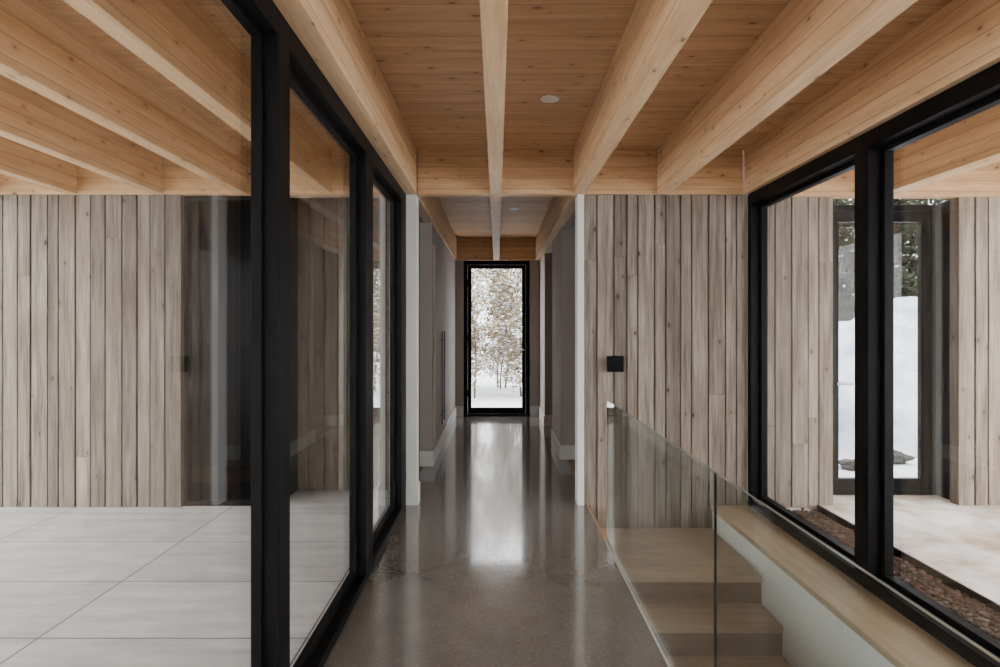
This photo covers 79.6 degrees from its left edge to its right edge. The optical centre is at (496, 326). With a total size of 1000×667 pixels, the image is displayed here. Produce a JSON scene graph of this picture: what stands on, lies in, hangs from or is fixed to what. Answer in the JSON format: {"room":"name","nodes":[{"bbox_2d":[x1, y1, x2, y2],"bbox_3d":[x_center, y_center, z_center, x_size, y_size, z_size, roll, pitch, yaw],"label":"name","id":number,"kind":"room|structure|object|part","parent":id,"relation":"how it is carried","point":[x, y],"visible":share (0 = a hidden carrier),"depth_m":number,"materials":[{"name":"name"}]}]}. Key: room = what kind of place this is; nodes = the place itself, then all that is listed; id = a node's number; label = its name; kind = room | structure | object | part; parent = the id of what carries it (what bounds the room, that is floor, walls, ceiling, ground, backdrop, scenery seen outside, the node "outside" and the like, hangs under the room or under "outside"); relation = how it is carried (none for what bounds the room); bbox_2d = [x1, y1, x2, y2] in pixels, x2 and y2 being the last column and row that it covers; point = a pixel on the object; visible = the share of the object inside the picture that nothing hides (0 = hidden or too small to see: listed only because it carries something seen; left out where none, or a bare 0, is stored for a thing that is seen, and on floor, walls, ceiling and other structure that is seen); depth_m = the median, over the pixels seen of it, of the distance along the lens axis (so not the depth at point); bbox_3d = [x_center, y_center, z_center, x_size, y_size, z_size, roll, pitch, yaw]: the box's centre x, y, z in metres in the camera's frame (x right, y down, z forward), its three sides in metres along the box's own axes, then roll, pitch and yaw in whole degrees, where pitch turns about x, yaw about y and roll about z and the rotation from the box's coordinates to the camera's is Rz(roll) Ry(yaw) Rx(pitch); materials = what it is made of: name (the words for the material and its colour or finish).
{"room":"house hallway","nodes":[
{"label":"house hallway","id":0,"kind":"room"},
{"bbox_2d":[0,195,183,506],"bbox_3d":[-3.665,0.185,4.670,2.470,2.410,0.100,0,0,0],"label":"wall","id":1,"kind":"structure","parent":0,"point":[92,286],"depth_m":4.62,"materials":[{"name":"grey wood"}]},
{"bbox_2d":[184,196,250,505],"bbox_3d":[-2.090,0.185,4.700,0.680,2.410,0.080,0,0,0],"label":"window","id":2,"kind":"structure","parent":1,"relation":"in","point":[188,200],"depth_m":4.67,"materials":[{"name":"black metal"}]},
{"bbox_2d":[290,198,297,495],"bbox_3d":[-1.275,0.015,4.970,0.950,2.750,0.460,0,0,0],"label":"wall","id":3,"kind":"structure","parent":0,"point":[293,201],"depth_m":5.01,"materials":[{"name":"grey wood"}]},
{"bbox_2d":[298,198,388,489],"bbox_3d":[-1.265,0.015,5.151,0.870,2.750,0.099,0,0,0],"label":"wall","id":4,"kind":"structure","parent":0,"point":[323,223],"depth_m":5.10,"materials":[{"name":"grey wood"}]},
{"bbox_2d":[0,416,748,666],"bbox_3d":[-3.475,1.495,2.895,11.050,0.250,12.990,0,0,0],"label":"floor","id":5,"kind":"structure","parent":0,"point":[497,562],"depth_m":3.32,"materials":[{"name":"concrete"}]},
{"bbox_2d":[221,0,278,666],"bbox_3d":[-0.743,0.175,0.265,0.085,2.390,3.330,0,0,0],"label":"window frame","id":6,"kind":"structure","parent":5,"relation":"on","point":[259,18],"depth_m":1.92,"materials":[{"name":"black metal"}]},
{"bbox_2d":[279,11,368,666],"bbox_3d":[-0.743,0.175,2.610,0.085,2.390,1.360,0,0,0],"label":"window frame","id":7,"kind":"structure","parent":5,"relation":"on","point":[298,71],"depth_m":2.55,"materials":[{"name":"black metal"}]},
{"bbox_3d":[-0.764,0.195,2.615,0.034,2.260,1.170,0,0,0],"label":"sash","id":8,"kind":"part","parent":7,"relation":"part of","materials":[{"name":"clear glass"}]},
{"bbox_2d":[600,528,790,666],"bbox_3d":[1.173,2.703,2.382,0.945,2.315,4.475,0,0,0],"label":"staircase","id":9,"kind":"structure","parent":5,"relation":"attached to","point":[669,572],"depth_m":3.73,"materials":[{"name":"brown wood"}]},
{"bbox_2d":[420,223,454,450],"bbox_3d":[-0.700,0.175,7.570,0.120,2.390,3.340,0,0,0],"label":"wall","id":10,"kind":"structure","parent":0,"point":[429,237],"depth_m":5.90,"materials":[{"name":"grey paint"}]},
{"bbox_2d":[420,406,455,466],"bbox_3d":[-0.693,1.295,7.562,0.135,0.150,3.355,0,0,0],"label":"baseboard","id":11,"kind":"structure","parent":10,"relation":"attached to","point":[427,458],"depth_m":6.16,"materials":[{"name":"white paint"}]},
{"bbox_2d":[434,245,442,446],"bbox_3d":[-0.619,0.190,6.400,0.042,2.040,0.700,0,0,0],"label":"door","id":12,"kind":"structure","parent":10,"relation":"in","point":[438,334],"depth_m":6.38,"materials":[{"name":"grey paint"}]},
{"bbox_3d":[-0.611,0.560,6.620,0.025,1.020,0.014,0,0,0],"label":"handle","id":13,"kind":"part","parent":12,"relation":"part of","materials":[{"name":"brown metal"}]},
{"bbox_2d":[442,254,446,432],"bbox_3d":[-0.619,0.190,7.110,0.042,2.040,0.700,0,0,0],"label":"door","id":14,"kind":"structure","parent":10,"relation":"in","point":[444,261],"depth_m":7.11,"materials":[{"name":"grey paint"}]},
{"bbox_3d":[-0.611,0.560,6.900,0.025,1.020,0.014,0,0,0],"label":"handle","id":15,"kind":"part","parent":14,"relation":"part of","materials":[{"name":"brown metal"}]},
{"bbox_2d":[192,195,746,529],"bbox_3d":[-2.085,0.305,5.311,8.030,3.330,1.379,0,0,0],"label":"wall","id":16,"kind":"structure","parent":0,"point":[665,276],"depth_m":4.62,"materials":[{"name":"grey wood"}]},
{"bbox_2d":[369,141,405,575],"bbox_3d":[-0.743,0.175,3.955,0.085,2.390,1.330,0,0,0],"label":"door","id":17,"kind":"structure","parent":16,"relation":"in","point":[380,175],"depth_m":4.37,"materials":[{"name":"black metal"}]},
{"bbox_3d":[-0.764,0.195,3.895,0.034,2.260,1.010,0,0,0],"label":"sash","id":18,"kind":"part","parent":17,"relation":"part of","materials":[{"name":"clear glass"}]},
{"bbox_2d":[406,481,419,504],"bbox_3d":[-0.654,1.295,4.678,0.092,0.150,0.144,0,0,0],"label":"baseboard","id":19,"kind":"structure","parent":16,"relation":"attached to","point":[412,492],"depth_m":4.61,"materials":[{"name":"white paint"}]},
{"bbox_2d":[607,356,623,371],"bbox_3d":[0.905,0.282,4.593,0.120,0.120,0.066,0,0,0],"label":"wall light","id":20,"kind":"object","parent":16,"relation":"attached to","point":[614,363],"visible":1,"depth_m":4.56,"materials":[{"name":"black metal"}]},
{"bbox_2d":[37,0,951,237],"bbox_3d":[-0.550,-1.485,3.270,10.900,0.250,12.540,0,0,0],"label":"ceiling","id":21,"kind":"structure","parent":0,"point":[428,53],"depth_m":3.16,"materials":[{"name":"brown wood"}]},
{"bbox_2d":[0,136,76,193],"bbox_3d":[-3.260,-1.190,0.850,0.090,0.340,7.500,0,0,0],"label":"ceiling beam","id":22,"kind":"structure","parent":21,"relation":"attached to","point":[17,160],"depth_m":4.20,"materials":[{"name":"brown wood"}]},
{"bbox_2d":[0,74,161,193],"bbox_3d":[-2.610,-1.190,0.850,0.090,0.340,7.500,0,0,0],"label":"ceiling beam","id":23,"kind":"structure","parent":21,"relation":"attached to","point":[28,118],"depth_m":3.63,"materials":[{"name":"brown wood"}]},
{"bbox_2d":[0,0,246,193],"bbox_3d":[-1.960,-1.190,0.850,0.090,0.340,7.500,0,0,0],"label":"ceiling beam","id":24,"kind":"structure","parent":21,"relation":"attached to","point":[40,51],"depth_m":2.94,"materials":[{"name":"brown wood"}]},
{"bbox_2d":[0,150,384,196],"bbox_3d":[-2.805,-1.190,4.650,4.190,0.340,0.090,0,0,0],"label":"cross beam","id":25,"kind":"structure","parent":21,"relation":"attached to","point":[176,179],"depth_m":4.61,"materials":[{"name":"brown wood"}]},
{"bbox_2d":[64,0,331,193],"bbox_3d":[-1.310,-1.190,0.850,0.090,0.340,7.500,0,0,0],"label":"ceiling beam","id":26,"kind":"structure","parent":21,"relation":"attached to","point":[176,38],"depth_m":2.56,"materials":[{"name":"brown wood"}]},
{"bbox_2d":[273,0,416,193],"bbox_3d":[-0.660,-1.190,0.850,0.090,0.340,7.500,0,0,0],"label":"ceiling beam","id":27,"kind":"structure","parent":21,"relation":"attached to","point":[330,31],"depth_m":2.65,"materials":[{"name":"brown wood"}]},
{"bbox_2d":[407,153,456,259],"bbox_3d":[-0.660,-1.190,6.920,0.090,0.340,4.440,0,0,0],"label":"ceiling beam","id":28,"kind":"structure","parent":21,"relation":"attached to","point":[431,210],"depth_m":6.31,"materials":[{"name":"brown wood"}]},
{"bbox_2d":[479,0,507,193],"bbox_3d":[-0.010,-1.190,0.850,0.090,0.340,7.500,0,0,0],"label":"ceiling beam","id":29,"kind":"structure","parent":21,"relation":"attached to","point":[493,13],"depth_m":2.45,"materials":[{"name":"brown wood"}]},
{"bbox_2d":[490,197,500,259],"bbox_3d":[-0.010,-1.190,6.920,0.090,0.340,4.440,0,0,0],"label":"ceiling beam","id":30,"kind":"structure","parent":21,"relation":"attached to","point":[495,202],"depth_m":5.91,"materials":[{"name":"brown wood"}]},
{"bbox_2d":[455,238,539,260],"bbox_3d":[0.000,-1.190,9.190,1.500,0.340,0.090,0,0,0],"label":"cross beam","id":31,"kind":"structure","parent":21,"relation":"attached to","point":[468,249],"depth_m":9.14,"materials":[{"name":"brown wood"}]},
{"bbox_2d":[541,95,558,102],"bbox_3d":[0.315,-1.356,3.570,0.110,0.008,0.110,0,0,0],"label":"recessed light","id":32,"kind":"object","parent":21,"relation":"in","point":[547,98],"visible":1,"depth_m":3.56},
{"bbox_2d":[535,197,575,259],"bbox_3d":[0.630,-1.190,6.920,0.090,0.340,4.440,0,0,0],"label":"ceiling beam","id":33,"kind":"structure","parent":21,"relation":"attached to","point":[560,209],"depth_m":6.44,"materials":[{"name":"brown wood"}]},
{"bbox_2d":[418,150,742,196],"bbox_3d":[0.640,-1.190,4.650,2.500,0.340,0.090,0,0,0],"label":"cross beam","id":34,"kind":"structure","parent":21,"relation":"attached to","point":[441,173],"depth_m":4.61,"materials":[{"name":"brown wood"}]},
{"bbox_2d":[573,0,712,193],"bbox_3d":[0.630,-1.190,0.850,0.090,0.340,7.500,0,0,0],"label":"ceiling beam","id":35,"kind":"structure","parent":21,"relation":"attached to","point":[655,32],"depth_m":2.65,"materials":[{"name":"brown wood"}]},
{"bbox_2d":[657,0,916,193],"bbox_3d":[1.270,-1.190,0.850,0.090,0.340,7.500,0,0,0],"label":"ceiling beam","id":36,"kind":"structure","parent":21,"relation":"attached to","point":[807,38],"depth_m":2.70,"materials":[{"name":"brown wood"}]},
{"bbox_2d":[744,0,999,193],"bbox_3d":[1.940,-1.190,0.850,0.090,0.340,7.500,0,0,0],"label":"ceiling beam","id":37,"kind":"structure","parent":21,"relation":"attached to","point":[959,41],"depth_m":2.90,"materials":[{"name":"brown wood"}]},
{"bbox_2d":[791,161,999,198],"bbox_3d":[3.450,-1.190,4.735,2.900,0.340,0.090,0,0,0],"label":"cross beam","id":38,"kind":"structure","parent":21,"relation":"attached to","point":[984,181],"depth_m":4.69,"materials":[{"name":"brown wood"}]},
{"bbox_2d":[894,104,999,195],"bbox_3d":[3.020,-1.190,0.890,0.140,0.340,7.580,0,0,0],"label":"ceiling beam","id":39,"kind":"structure","parent":21,"relation":"attached to","point":[972,143],"depth_m":3.92,"materials":[{"name":"brown wood"}]},
{"bbox_2d":[455,261,539,415],"bbox_3d":[0.620,0.005,9.315,2.760,2.730,0.150,0,0,0],"label":"wall","id":40,"kind":"structure","parent":0,"point":[459,265],"depth_m":9.24,"materials":[{"name":"grey paint"}]},
{"bbox_2d":[464,261,529,415],"bbox_3d":[-0.006,0.170,9.276,1.012,2.400,0.169,0,0,0],"label":"door","id":41,"kind":"structure","parent":40,"relation":"in","point":[469,410],"depth_m":9.25,"materials":[{"name":"black metal"}]},
{"bbox_2d":[456,406,538,415],"bbox_3d":[0.010,1.295,9.232,1.270,0.150,0.015,0,0,0],"label":"baseboard","id":42,"kind":"structure","parent":40,"relation":"attached to","point":[534,410],"depth_m":9.22,"materials":[{"name":"white paint"}]},
{"bbox_2d":[290,153,747,252],"bbox_3d":[-2.000,-1.190,6.970,8.000,0.340,4.540,0,0,0],"label":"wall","id":43,"kind":"structure","parent":0,"point":[571,219],"depth_m":5.49,"materials":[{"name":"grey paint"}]},
{"bbox_2d":[540,228,568,444],"bbox_3d":[0.700,0.175,7.720,0.080,2.390,3.040,0,0,0],"label":"wall","id":44,"kind":"structure","parent":0,"point":[560,244],"depth_m":6.66,"materials":[{"name":"grey paint"}]},
{"bbox_2d":[539,406,574,459],"bbox_3d":[1.298,1.295,7.713,1.305,0.150,3.055,0,0,0],"label":"baseboard","id":45,"kind":"structure","parent":44,"relation":"attached to","point":[564,452],"depth_m":6.34,"materials":[{"name":"white paint"}]},
{"bbox_2d":[550,199,747,497],"bbox_3d":[1.395,0.005,7.020,1.310,2.730,4.440,0,0,0],"label":"wall","id":46,"kind":"structure","parent":0,"point":[572,227],"depth_m":6.20,"materials":[{"name":"grey paint"}]},
{"bbox_2d":[575,194,894,666],"bbox_3d":[1.275,1.625,2.275,1.310,5.290,5.090,0,0,0],"label":"wall","id":47,"kind":"structure","parent":0,"point":[813,636],"depth_m":3.45,"materials":[{"name":"white paint"}]},
{"bbox_2d":[587,505,605,540],"bbox_3d":[0.695,1.469,4.220,0.010,0.202,0.760,0,0,0],"label":"trim","id":48,"kind":"structure","parent":47,"relation":"attached to","point":[587,505],"depth_m":4.18,"materials":[{"name":"brown wood"}]},
{"bbox_2d":[605,541,670,666],"bbox_3d":[0.695,1.469,1.820,0.010,0.202,4.040,0,0,0],"label":"trim","id":49,"kind":"structure","parent":47,"relation":"attached to","point":[638,605],"depth_m":2.85,"materials":[{"name":"metal"}]},
{"bbox_2d":[607,400,715,542],"bbox_3d":[0.712,1.020,2.893,0.024,1.100,1.894,0,0,0],"label":"balustrade panel","id":50,"kind":"object","parent":47,"relation":"attached to","point":[607,400],"visible":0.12,"depth_m":3.84,"materials":[{"name":"glass"}]},
{"bbox_2d":[711,505,974,666],"bbox_3d":[1.788,1.387,2.210,0.285,0.035,4.820,0,0,0],"label":"window ledge","id":51,"kind":"object","parent":47,"relation":"on","point":[891,634],"visible":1,"depth_m":3.04,"materials":[{"name":"brown wood"}]},
{"bbox_2d":[748,135,861,585],"bbox_3d":[1.990,0.175,3.895,0.120,2.390,1.450,0,0,0],"label":"window","id":52,"kind":"structure","parent":51,"relation":"on","point":[846,157],"depth_m":4.23,"materials":[{"name":"black metal"}]},
{"bbox_2d":[862,62,999,666],"bbox_3d":[1.990,0.175,2.035,0.120,2.390,2.270,0,0,0],"label":"window","id":53,"kind":"structure","parent":51,"relation":"on","point":[980,92],"depth_m":3.09,"materials":[{"name":"black metal"}]},
{"bbox_2d":[714,472,999,666],"bbox_3d":[0.712,1.020,0.897,0.024,1.100,2.094,0,0,0],"label":"balustrade panel","id":54,"kind":"object","parent":47,"relation":"attached to","point":[715,473],"visible":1,"depth_m":1.59,"materials":[{"name":"glass"}]},
{"bbox_2d":[767,197,999,507],"bbox_3d":[3.475,0.200,4.750,2.850,2.440,0.100,0,0,0],"label":"wall","id":55,"kind":"structure","parent":0,"point":[800,229],"depth_m":4.71,"materials":[{"name":"grey wood"}]},
{"bbox_2d":[817,505,999,611],"bbox_3d":[2.507,1.430,0.845,0.015,0.080,7.690,0,0,0],"label":"trim","id":56,"kind":"structure","parent":55,"relation":"attached to","point":[951,583],"depth_m":3.45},
{"bbox_2d":[936,201,949,499],"bbox_3d":[3.475,0.200,4.950,2.850,2.440,0.300,0,0,0],"label":"wall","id":57,"kind":"structure","parent":0,"point":[942,209],"depth_m":4.93,"materials":[{"name":"grey wood"}]},
{"bbox_2d":[833,205,935,494],"bbox_3d":[3.150,0.195,5.027,1.020,2.430,0.146,0,0,0],"label":"door","id":58,"kind":"structure","parent":57,"relation":"in","point":[924,216],"depth_m":5.02,"materials":[{"name":"black metal"}]},
{"bbox_3d":[2.884,0.470,4.987,0.132,0.024,0.066,0,0,0],"label":"handle","id":59,"kind":"part","parent":58,"relation":"part of","materials":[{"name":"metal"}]},
{"label":"outside","id":60,"kind":"structure","parent":0,"visible":0},
{"bbox_2d":[472,339,916,513],"bbox_3d":[0.000,1.670,20.000,120.000,0.400,120.000,0,0,0],"label":"ground","id":61,"kind":"structure","parent":60,"point":[488,394],"depth_m":12.50,"materials":[{"name":"white snow"}]},
{"bbox_2d":[472,294,486,355],"bbox_3d":[-1.698,-1.071,26.929,2.764,5.142,2.526,0,0,-41],"label":"conifer","id":62,"kind":"object","parent":61,"relation":"on","point":[474,294],"visible":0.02,"depth_m":26.85,"materials":[{"name":"green plant"}]},
{"bbox_2d":[472,269,513,397],"bbox_3d":[-0.723,-0.374,12.322,2.298,3.754,3.037,0,0,29],"label":"leafy shrub","id":63,"kind":"object","parent":61,"relation":"on","point":[478,330],"visible":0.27,"depth_m":12.32,"materials":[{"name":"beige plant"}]},
{"bbox_2d":[472,269,517,380],"bbox_3d":[-0.667,-0.551,13.776,3.270,4.119,2.305,0,0,4],"label":"leafy shrub","id":64,"kind":"object","parent":61,"relation":"on","point":[475,269],"visible":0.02,"depth_m":13.89,"materials":[{"name":"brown plant"}]},
{"bbox_2d":[472,269,521,388],"bbox_3d":[0.502,-0.545,14.819,2.687,4.106,2.461,0,0,-19],"label":"leafy shrub","id":65,"kind":"object","parent":61,"relation":"on","point":[491,370],"visible":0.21,"depth_m":14.59,"materials":[{"name":"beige plant"}]},
{"bbox_2d":[476,269,521,396],"bbox_3d":[0.626,-0.441,12.985,2.280,3.894,2.332,0,0,39],"label":"leafy shrub","id":66,"kind":"object","parent":61,"relation":"on","point":[510,300],"visible":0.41,"depth_m":12.84,"materials":[{"name":"beige plant"}]},
{"bbox_2d":[483,269,519,354],"bbox_3d":[0.225,-1.075,30.014,2.594,5.151,2.555,0,0,28],"label":"conifer","id":67,"kind":"object","parent":61,"relation":"on","point":[494,269],"visible":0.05,"depth_m":29.74,"materials":[{"name":"green plant"}]},
{"bbox_2d":[833,199,854,321],"bbox_3d":[8.963,-2.058,16.488,3.591,7.347,3.468,0,0,-29],"label":"conifer","id":68,"kind":"object","parent":61,"relation":"on","point":[843,292],"visible":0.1,"depth_m":15.99,"materials":[{"name":"green plant"}]},
{"bbox_2d":[836,199,854,312],"bbox_3d":[9.918,-3.041,18.826,4.619,9.598,4.366,0,0,-8],"label":"conifer","id":69,"kind":"object","parent":61,"relation":"on","point":[846,258],"visible":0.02,"depth_m":18.23,"materials":[{"name":"green plant"}]},
{"bbox_2d":[839,459,854,470],"bbox_3d":[3.752,1.458,6.314,0.333,0.165,0.290,0,0,0],"label":"boulder","id":70,"kind":"object","parent":61,"relation":"on","point":[848,464],"visible":0.46,"depth_m":6.24,"materials":[{"name":"grey stone"}]},
{"bbox_2d":[839,296,916,457],"bbox_3d":[8.750,0.396,10.800,10.500,2.208,8.000,0,0,0],"label":"snow bank","id":71,"kind":"object","parent":61,"relation":"on","point":[905,308],"visible":0.13,"depth_m":7.66,"materials":[{"name":"white snow"}]},
{"bbox_2d":[839,199,916,294],"bbox_3d":[12.063,-3.051,19.184,4.303,9.532,4.609,0,0,0],"label":"conifer","id":72,"kind":"object","parent":61,"relation":"on","point":[851,199],"visible":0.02,"depth_m":18.55,"materials":[{"name":"green plant"}]},
{"bbox_2d":[762,511,998,666],"bbox_3d":[2.280,1.455,0.845,0.440,0.030,7.690,0,0,0],"label":"gravel bed","id":73,"kind":"object","parent":61,"relation":"on","point":[949,589],"depth_m":3.29,"materials":[{"name":"gravel"},{"name":"brown pebbles"}]},
{"bbox_2d":[788,508,999,641],"bbox_3d":[2.280,1.421,2.720,0.437,0.046,3.930,0,0,0],"label":"gravel","id":74,"kind":"object","parent":73,"relation":"on","point":[840,532],"visible":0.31,"depth_m":3.27,"materials":[{"name":"brown gravel"}]},
{"bbox_2d":[839,199,945,321],"bbox_3d":[10.899,-2.550,16.522,4.066,8.561,3.998,0,0,-9],"label":"conifer","id":75,"kind":"object","parent":61,"relation":"on","point":[902,233],"visible":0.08,"depth_m":16.34,"materials":[{"name":"green plant"}]},
{"bbox_2d":[808,495,999,604],"bbox_3d":[4.508,1.435,1.100,3.985,0.070,8.200,0,0,0],"label":"ground slab","id":76,"kind":"structure","parent":61,"relation":"on","point":[961,542],"depth_m":4.03,"materials":[{"name":"white concrete"}]},
{"bbox_2d":[894,450,915,463],"bbox_3d":[4.354,1.446,6.615,0.395,0.198,0.310,0,0,0],"label":"boulder","id":77,"kind":"object","parent":61,"relation":"on","point":[899,457],"visible":0.44,"depth_m":6.50,"materials":[{"name":"grey stone"}]},
{"bbox_2d":[898,199,947,296],"bbox_3d":[14.097,-3.440,19.595,4.860,10.380,4.981,0,0,44],"label":"conifer","id":78,"kind":"object","parent":61,"relation":"on","point":[936,201],"visible":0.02,"depth_m":19.35,"materials":[{"name":"green plant"}]}
]}

